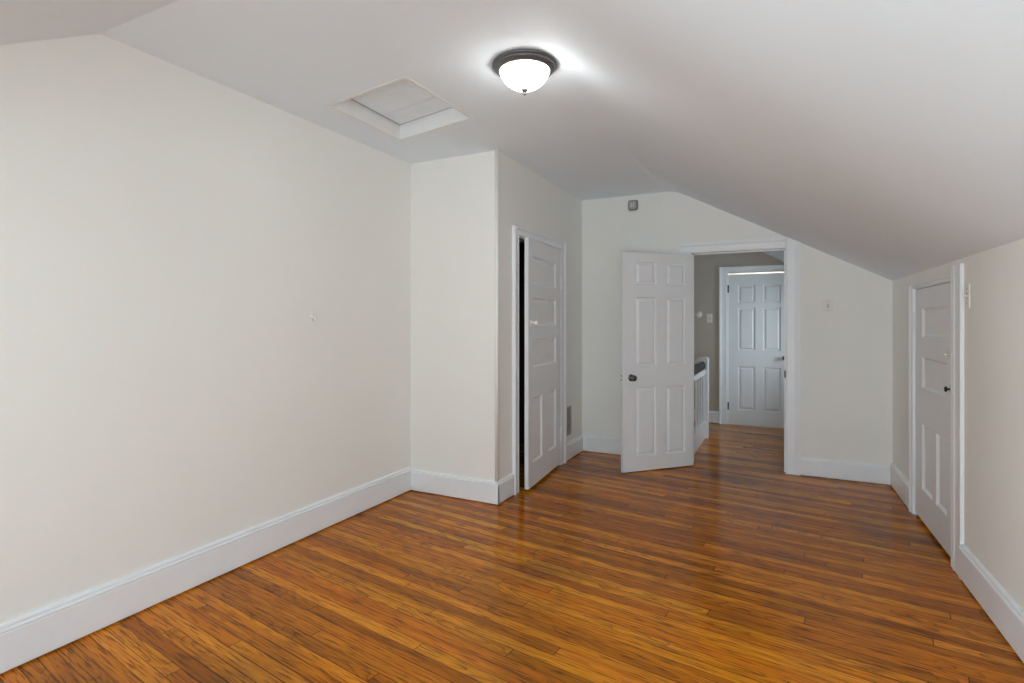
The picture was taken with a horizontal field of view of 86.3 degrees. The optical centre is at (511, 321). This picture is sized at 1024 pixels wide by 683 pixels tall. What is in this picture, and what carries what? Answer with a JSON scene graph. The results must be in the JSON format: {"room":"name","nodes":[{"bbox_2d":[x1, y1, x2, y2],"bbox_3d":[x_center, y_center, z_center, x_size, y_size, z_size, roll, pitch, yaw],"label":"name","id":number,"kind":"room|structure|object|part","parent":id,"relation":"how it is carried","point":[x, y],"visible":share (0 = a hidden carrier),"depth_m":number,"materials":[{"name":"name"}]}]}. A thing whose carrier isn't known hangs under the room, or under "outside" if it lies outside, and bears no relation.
{"room":"empty attic bedroom","nodes":[
{"label":"empty attic bedroom","id":0,"kind":"room"},
{"bbox_2d":[0,34,410,623],"bbox_3d":[-1.128,-0.090,4.107,0.120,2.980,9.870,0,0,27],"label":"wall","id":1,"kind":"structure","parent":0,"point":[172,236],"depth_m":2.76,"materials":[{"name":"paint"}]},
{"bbox_2d":[0,466,411,673],"bbox_3d":[-2.028,1.296,2.153,0.024,0.191,5.330,0,0,27],"label":"baseboard","id":2,"kind":"structure","parent":1,"relation":"attached to","point":[24,638],"depth_m":2.75,"materials":[{"name":"paint"}]},
{"bbox_2d":[411,151,502,504],"bbox_3d":[-0.456,0.025,4.402,0.815,2.750,0.100,0,0,27],"label":"wall","id":3,"kind":"structure","parent":0,"point":[453,198],"depth_m":4.35,"materials":[{"name":"paint"}]},
{"bbox_2d":[411,469,498,503],"bbox_3d":[-0.475,1.308,4.343,0.835,0.168,0.024,0,0,27],"label":"baseboard","id":4,"kind":"structure","parent":3,"relation":"attached to","point":[481,490],"depth_m":4.32,"materials":[{"name":"paint"}]},
{"bbox_2d":[495,150,498,481],"bbox_3d":[-0.116,-0.042,4.180,0.032,2.532,0.032,0,0,27],"label":"trim","id":5,"kind":"structure","parent":3,"relation":"attached to","point":[496,151],"depth_m":4.17,"materials":[{"name":"paint"}]},
{"bbox_2d":[0,0,1023,280],"bbox_3d":[0.617,-0.822,3.226,3.830,0.975,9.660,0,0,27],"label":"ceiling","id":6,"kind":"structure","parent":0,"point":[883,138],"depth_m":2.37,"materials":[{"name":"paint"}]},
{"bbox_2d":[327,76,473,140],"bbox_3d":[-0.684,-1.369,3.430,0.708,0.123,0.820,0,0,27],"label":"attic hatch","id":7,"kind":"object","parent":6,"relation":"attached to","point":[402,100],"visible":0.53,"depth_m":3.58,"materials":[{"name":"paint"}]},
{"bbox_2d":[352,99,451,124],"bbox_3d":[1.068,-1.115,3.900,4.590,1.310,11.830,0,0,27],"label":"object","id":8,"kind":"object","parent":7,"relation":"attached to","point":[352,99],"depth_m":4.35,"materials":[{"name":"paint"}]},
{"bbox_2d":[492,49,556,94],"bbox_3d":[0.064,-1.230,2.782,0.332,0.157,0.332,0,0,27],"label":"ceiling light","id":9,"kind":"object","parent":6,"relation":"attached to","point":[522,70],"visible":1,"depth_m":2.70,"materials":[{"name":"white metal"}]},
{"bbox_2d":[0,421,1023,682],"bbox_3d":[1.010,1.460,3.862,4.160,0.120,11.350,0,0,27],"label":"floor","id":10,"kind":"structure","parent":0,"point":[728,566],"depth_m":2.78,"materials":[{"name":"brown wood"}]},
{"bbox_2d":[694,357,708,453],"bbox_3d":[2.059,0.914,6.127,0.145,0.972,1.200,0,0,27],"label":"stair railing","id":11,"kind":"object","parent":10,"relation":"on","point":[701,367],"visible":0.73,"depth_m":6.46,"materials":[{"name":"paint"}]},
{"bbox_3d":[2.050,0.528,6.081,0.072,0.100,1.110,0,0,27],"label":"handrail","id":12,"kind":"part","parent":11,"relation":"part of","materials":[{"name":"grey wood"}]},
{"bbox_2d":[728,423,783,427],"bbox_3d":[3.313,1.394,7.322,0.773,0.012,0.100,0,0,27],"label":"threshold","id":13,"kind":"object","parent":10,"relation":"on","point":[728,423],"visible":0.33,"depth_m":7.29,"materials":[{"name":"beige wood"}]},
{"bbox_2d":[519,242,524,444],"bbox_3d":[-0.064,0.055,5.296,0.715,2.690,1.850,0,0,27],"label":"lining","id":14,"kind":"object","parent":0,"point":[521,245],"depth_m":6.22,"materials":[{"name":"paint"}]},
{"bbox_2d":[503,154,581,477],"bbox_3d":[0.300,0.025,5.114,0.100,2.750,1.850,0,0,27],"label":"wall","id":15,"kind":"structure","parent":0,"point":[532,202],"depth_m":4.97,"materials":[{"name":"paint"}]},
{"bbox_2d":[496,473,514,504],"bbox_3d":[-0.050,1.308,4.277,0.024,0.168,0.280,0,0,27],"label":"baseboard","id":16,"kind":"structure","parent":15,"relation":"attached to","point":[506,485],"depth_m":4.27,"materials":[{"name":"paint"}]},
{"bbox_2d":[512,225,566,494],"bbox_3d":[0.229,0.312,4.938,0.129,2.175,1.148,0,0,27],"label":"door frame","id":17,"kind":"structure","parent":15,"relation":"attached to","point":[519,234],"depth_m":4.52,"materials":[{"name":"paint"}]},
{"bbox_2d":[525,237,561,489],"bbox_3d":[0.317,0.344,4.886,0.092,2.063,0.918,0,0,22],"label":"door","id":18,"kind":"structure","parent":15,"relation":"in","point":[543,281],"depth_m":4.79,"materials":[{"name":"paint"}]},
{"bbox_3d":[0.188,0.012,4.518,0.058,0.056,0.056,0,0,22],"label":"knob","id":19,"kind":"part","parent":18,"relation":"part of","materials":[{"name":"metal"}]},
{"bbox_3d":[0.204,0.909,4.683,0.033,0.542,0.247,0,0,22],"label":"panel","id":20,"kind":"part","parent":18,"relation":"part of","materials":[{"name":"paint"}]},
{"bbox_3d":[0.280,0.268,4.873,0.033,0.235,0.642,0,0,22],"label":"panel","id":21,"kind":"part","parent":18,"relation":"part of","materials":[{"name":"paint"}]},
{"bbox_3d":[0.280,-0.083,4.873,0.033,0.235,0.642,0,0,22],"label":"panel","id":22,"kind":"part","parent":18,"relation":"part of","materials":[{"name":"paint"}]},
{"bbox_3d":[0.280,-0.433,4.873,0.033,0.233,0.642,0,0,22],"label":"panel","id":23,"kind":"part","parent":18,"relation":"part of","materials":[{"name":"paint"}]},
{"bbox_3d":[0.358,0.909,5.068,0.033,0.542,0.222,0,0,22],"label":"panel","id":24,"kind":"part","parent":18,"relation":"part of","materials":[{"name":"paint"}]},
{"bbox_2d":[567,406,570,435],"bbox_3d":[0.565,1.008,5.518,0.010,0.285,0.172,0,0,27],"label":"air vent","id":25,"kind":"object","parent":15,"relation":"in","point":[569,407],"visible":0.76,"depth_m":5.54,"materials":[{"name":"metal"}]},
{"bbox_2d":[567,434,582,459],"bbox_3d":[0.652,1.308,5.676,0.024,0.168,0.530,0,0,27],"label":"baseboard","id":26,"kind":"structure","parent":15,"relation":"attached to","point":[575,446],"depth_m":5.66,"materials":[{"name":"paint"}]},
{"bbox_2d":[582,192,892,484],"bbox_3d":[1.725,0.030,5.500,3.730,2.740,0.120,0,0,27],"label":"wall","id":27,"kind":"structure","parent":0,"point":[847,351],"depth_m":4.95,"materials":[{"name":"paint"}]},
{"bbox_2d":[583,435,620,454],"bbox_3d":[1.206,1.308,5.681,1.010,0.168,0.024,0,0,27],"label":"baseboard","id":28,"kind":"structure","parent":27,"relation":"attached to","point":[612,445],"depth_m":5.80,"materials":[{"name":"paint"}]},
{"bbox_2d":[628,200,637,210],"bbox_3d":[1.250,-1.205,5.650,0.103,0.107,0.038,0,0,27],"label":"wall sensor","id":29,"kind":"object","parent":27,"relation":"attached to","point":[632,204],"visible":1,"depth_m":5.63,"materials":[{"name":"grey plastic"}]},
{"bbox_2d":[621,252,693,472],"bbox_3d":[1.387,0.373,5.169,0.804,2.033,0.172,0,0,-20],"label":"door","id":30,"kind":"structure","parent":27,"relation":"in","point":[657,289],"depth_m":5.15,"materials":[{"name":"paint"}]},
{"bbox_3d":[1.094,0.520,5.062,0.066,0.066,0.172,0,0,-20],"label":"knob","id":31,"kind":"part","parent":30,"relation":"part of","materials":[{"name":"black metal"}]},
{"bbox_3d":[1.246,-0.450,5.118,0.224,0.216,0.034,0,0,-20],"label":"panel","id":32,"kind":"part","parent":30,"relation":"part of","materials":[{"name":"paint"}]},
{"bbox_3d":[1.246,0.095,5.118,0.224,0.642,0.034,0,0,-20],"label":"panel","id":33,"kind":"part","parent":30,"relation":"part of","materials":[{"name":"paint"}]},
{"bbox_3d":[1.246,0.933,5.118,0.224,0.643,0.034,0,0,-20],"label":"panel","id":34,"kind":"part","parent":30,"relation":"part of","materials":[{"name":"paint"}]},
{"bbox_3d":[1.560,-0.450,5.232,0.217,0.216,0.034,0,0,-20],"label":"panel","id":35,"kind":"part","parent":30,"relation":"part of","materials":[{"name":"paint"}]},
{"bbox_3d":[1.560,0.095,5.232,0.217,0.642,0.034,0,0,-20],"label":"panel","id":36,"kind":"part","parent":30,"relation":"part of","materials":[{"name":"paint"}]},
{"bbox_3d":[1.560,0.933,5.232,0.217,0.643,0.034,0,0,-20],"label":"panel","id":37,"kind":"part","parent":30,"relation":"part of","materials":[{"name":"paint"}]},
{"bbox_2d":[678,237,800,475],"bbox_3d":[2.172,0.310,5.263,1.075,2.180,0.154,0,0,27],"label":"door frame","id":38,"kind":"structure","parent":27,"relation":"attached to","point":[791,248],"depth_m":5.00,"materials":[{"name":"paint"}]},
{"bbox_2d":[823,299,832,311],"bbox_3d":[2.821,-0.140,4.874,0.075,0.115,0.018,0,0,27],"label":"light switch","id":39,"kind":"object","parent":27,"relation":"attached to","point":[827,303],"visible":1,"depth_m":4.88,"materials":[{"name":"beige plastic"}]},
{"bbox_2d":[801,457,889,484],"bbox_3d":[2.936,1.314,4.812,0.696,0.156,0.024,0,0,27],"label":"baseboard","id":40,"kind":"structure","parent":27,"relation":"attached to","point":[873,473],"depth_m":4.80,"materials":[{"name":"paint"}]},
{"bbox_2d":[694,252,783,422],"bbox_3d":[2.806,0.030,7.587,3.790,2.740,0.120,0,0,27],"label":"wall","id":41,"kind":"structure","parent":0,"point":[706,267],"depth_m":7.55,"materials":[{"name":"paint"}]},
{"bbox_2d":[695,311,701,317],"bbox_3d":[2.596,-0.097,7.603,0.094,0.094,0.040,0,0,27],"label":"thermostat","id":42,"kind":"object","parent":41,"relation":"attached to","point":[698,314],"visible":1,"depth_m":7.59,"materials":[{"name":"white plastic"}]},
{"bbox_2d":[694,410,718,422],"bbox_3d":[1.961,1.314,7.931,1.970,0.156,0.024,0,0,27],"label":"baseboard","id":43,"kind":"structure","parent":41,"relation":"attached to","point":[713,415],"depth_m":7.51,"materials":[{"name":"paint"}]},
{"bbox_2d":[707,314,711,322],"bbox_3d":[2.731,-0.045,7.548,0.075,0.120,0.018,0,0,27],"label":"light switch","id":44,"kind":"object","parent":41,"relation":"attached to","point":[709,316],"visible":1,"depth_m":7.55,"materials":[{"name":"beige plastic"}]},
{"bbox_2d":[719,265,783,423],"bbox_3d":[3.298,0.328,7.324,0.959,2.145,0.149,0,0,27],"label":"door frame","id":45,"kind":"structure","parent":41,"relation":"attached to","point":[724,272],"depth_m":7.46,"materials":[{"name":"paint"}]},
{"bbox_2d":[727,273,783,426],"bbox_3d":[3.280,0.374,7.270,0.772,2.020,0.104,0,0,27],"label":"door","id":46,"kind":"structure","parent":41,"relation":"in","point":[755,301],"depth_m":7.29,"materials":[{"name":"paint"}]},
{"bbox_3d":[3.168,-0.372,7.365,0.210,0.235,0.034,0,0,27],"label":"panel","id":47,"kind":"part","parent":46,"relation":"part of","materials":[{"name":"paint"}]},
{"bbox_3d":[3.168,0.102,7.365,0.210,0.573,0.034,0,0,27],"label":"panel","id":48,"kind":"part","parent":46,"relation":"part of","materials":[{"name":"paint"}]},
{"bbox_3d":[3.168,0.903,7.365,0.210,0.586,0.034,0,0,27],"label":"panel","id":49,"kind":"part","parent":46,"relation":"part of","materials":[{"name":"paint"}]},
{"bbox_3d":[3.442,-0.372,7.227,0.210,0.235,0.034,0,0,27],"label":"panel","id":50,"kind":"part","parent":46,"relation":"part of","materials":[{"name":"paint"}]},
{"bbox_3d":[3.442,0.102,7.227,0.210,0.573,0.034,0,0,27],"label":"panel","id":51,"kind":"part","parent":46,"relation":"part of","materials":[{"name":"paint"}]},
{"bbox_3d":[3.442,0.903,7.227,0.210,0.586,0.034,0,0,27],"label":"panel","id":52,"kind":"part","parent":46,"relation":"part of","materials":[{"name":"paint"}]},
{"bbox_2d":[729,271,783,274],"bbox_3d":[3.730,0.100,7.991,2.700,2.600,1.430,0,0,27],"label":"wall","id":53,"kind":"structure","parent":0,"point":[782,271],"depth_m":8.66,"materials":[{"name":"paint"}]},
{"bbox_2d":[893,238,1023,610],"bbox_3d":[1.736,0.517,1.280,0.140,1.765,7.460,0,0,25],"label":"wall","id":54,"kind":"structure","parent":0,"point":[994,319],"depth_m":2.62,"materials":[{"name":"paint"}]},
{"bbox_2d":[890,463,909,508],"bbox_3d":[3.082,1.298,4.333,0.024,0.189,0.710,0,0,25],"label":"baseboard","id":55,"kind":"structure","parent":54,"relation":"attached to","point":[899,482],"depth_m":4.33,"materials":[{"name":"paint"}]},
{"bbox_2d":[913,282,950,556],"bbox_3d":[2.732,0.575,3.552,0.066,1.606,0.930,0,0,25],"label":"door","id":56,"kind":"structure","parent":54,"relation":"in","point":[932,315],"depth_m":3.52,"materials":[{"name":"paint"}]},
{"bbox_3d":[2.799,0.935,3.656,0.031,0.450,0.265,0,0,25],"label":"panel","id":57,"kind":"part","parent":56,"relation":"part of","materials":[{"name":"paint"}]},
{"bbox_3d":[2.731,0.352,3.511,0.031,0.215,0.585,0,0,25],"label":"panel","id":58,"kind":"part","parent":56,"relation":"part of","materials":[{"name":"paint"}]},
{"bbox_3d":[2.731,0.010,3.511,0.031,0.200,0.585,0,0,25],"label":"panel","id":59,"kind":"part","parent":56,"relation":"part of","materials":[{"name":"paint"}]},
{"bbox_3d":[2.656,0.935,3.351,0.031,0.450,0.230,0,0,25],"label":"panel","id":60,"kind":"part","parent":56,"relation":"part of","materials":[{"name":"paint"}]},
{"bbox_2d":[909,263,963,578],"bbox_3d":[2.741,0.542,3.466,0.143,1.715,1.171,0,0,25],"label":"door frame","id":61,"kind":"structure","parent":54,"relation":"attached to","point":[956,279],"depth_m":3.05,"materials":[{"name":"paint"}]},
{"bbox_2d":[964,283,969,307],"bbox_3d":[2.413,-0.135,2.901,0.018,0.130,0.075,0,0,25],"label":"light switch","id":62,"kind":"object","parent":54,"relation":"attached to","point":[967,286],"visible":1,"depth_m":2.89,"materials":[{"name":"beige plastic"}]},
{"bbox_2d":[959,543,1023,662],"bbox_3d":[1.299,1.298,0.541,0.025,0.189,5.350,0,0,25],"label":"baseboard","id":63,"kind":"structure","parent":54,"relation":"attached to","point":[1005,613],"depth_m":2.51,"materials":[{"name":"paint"}]}
]}

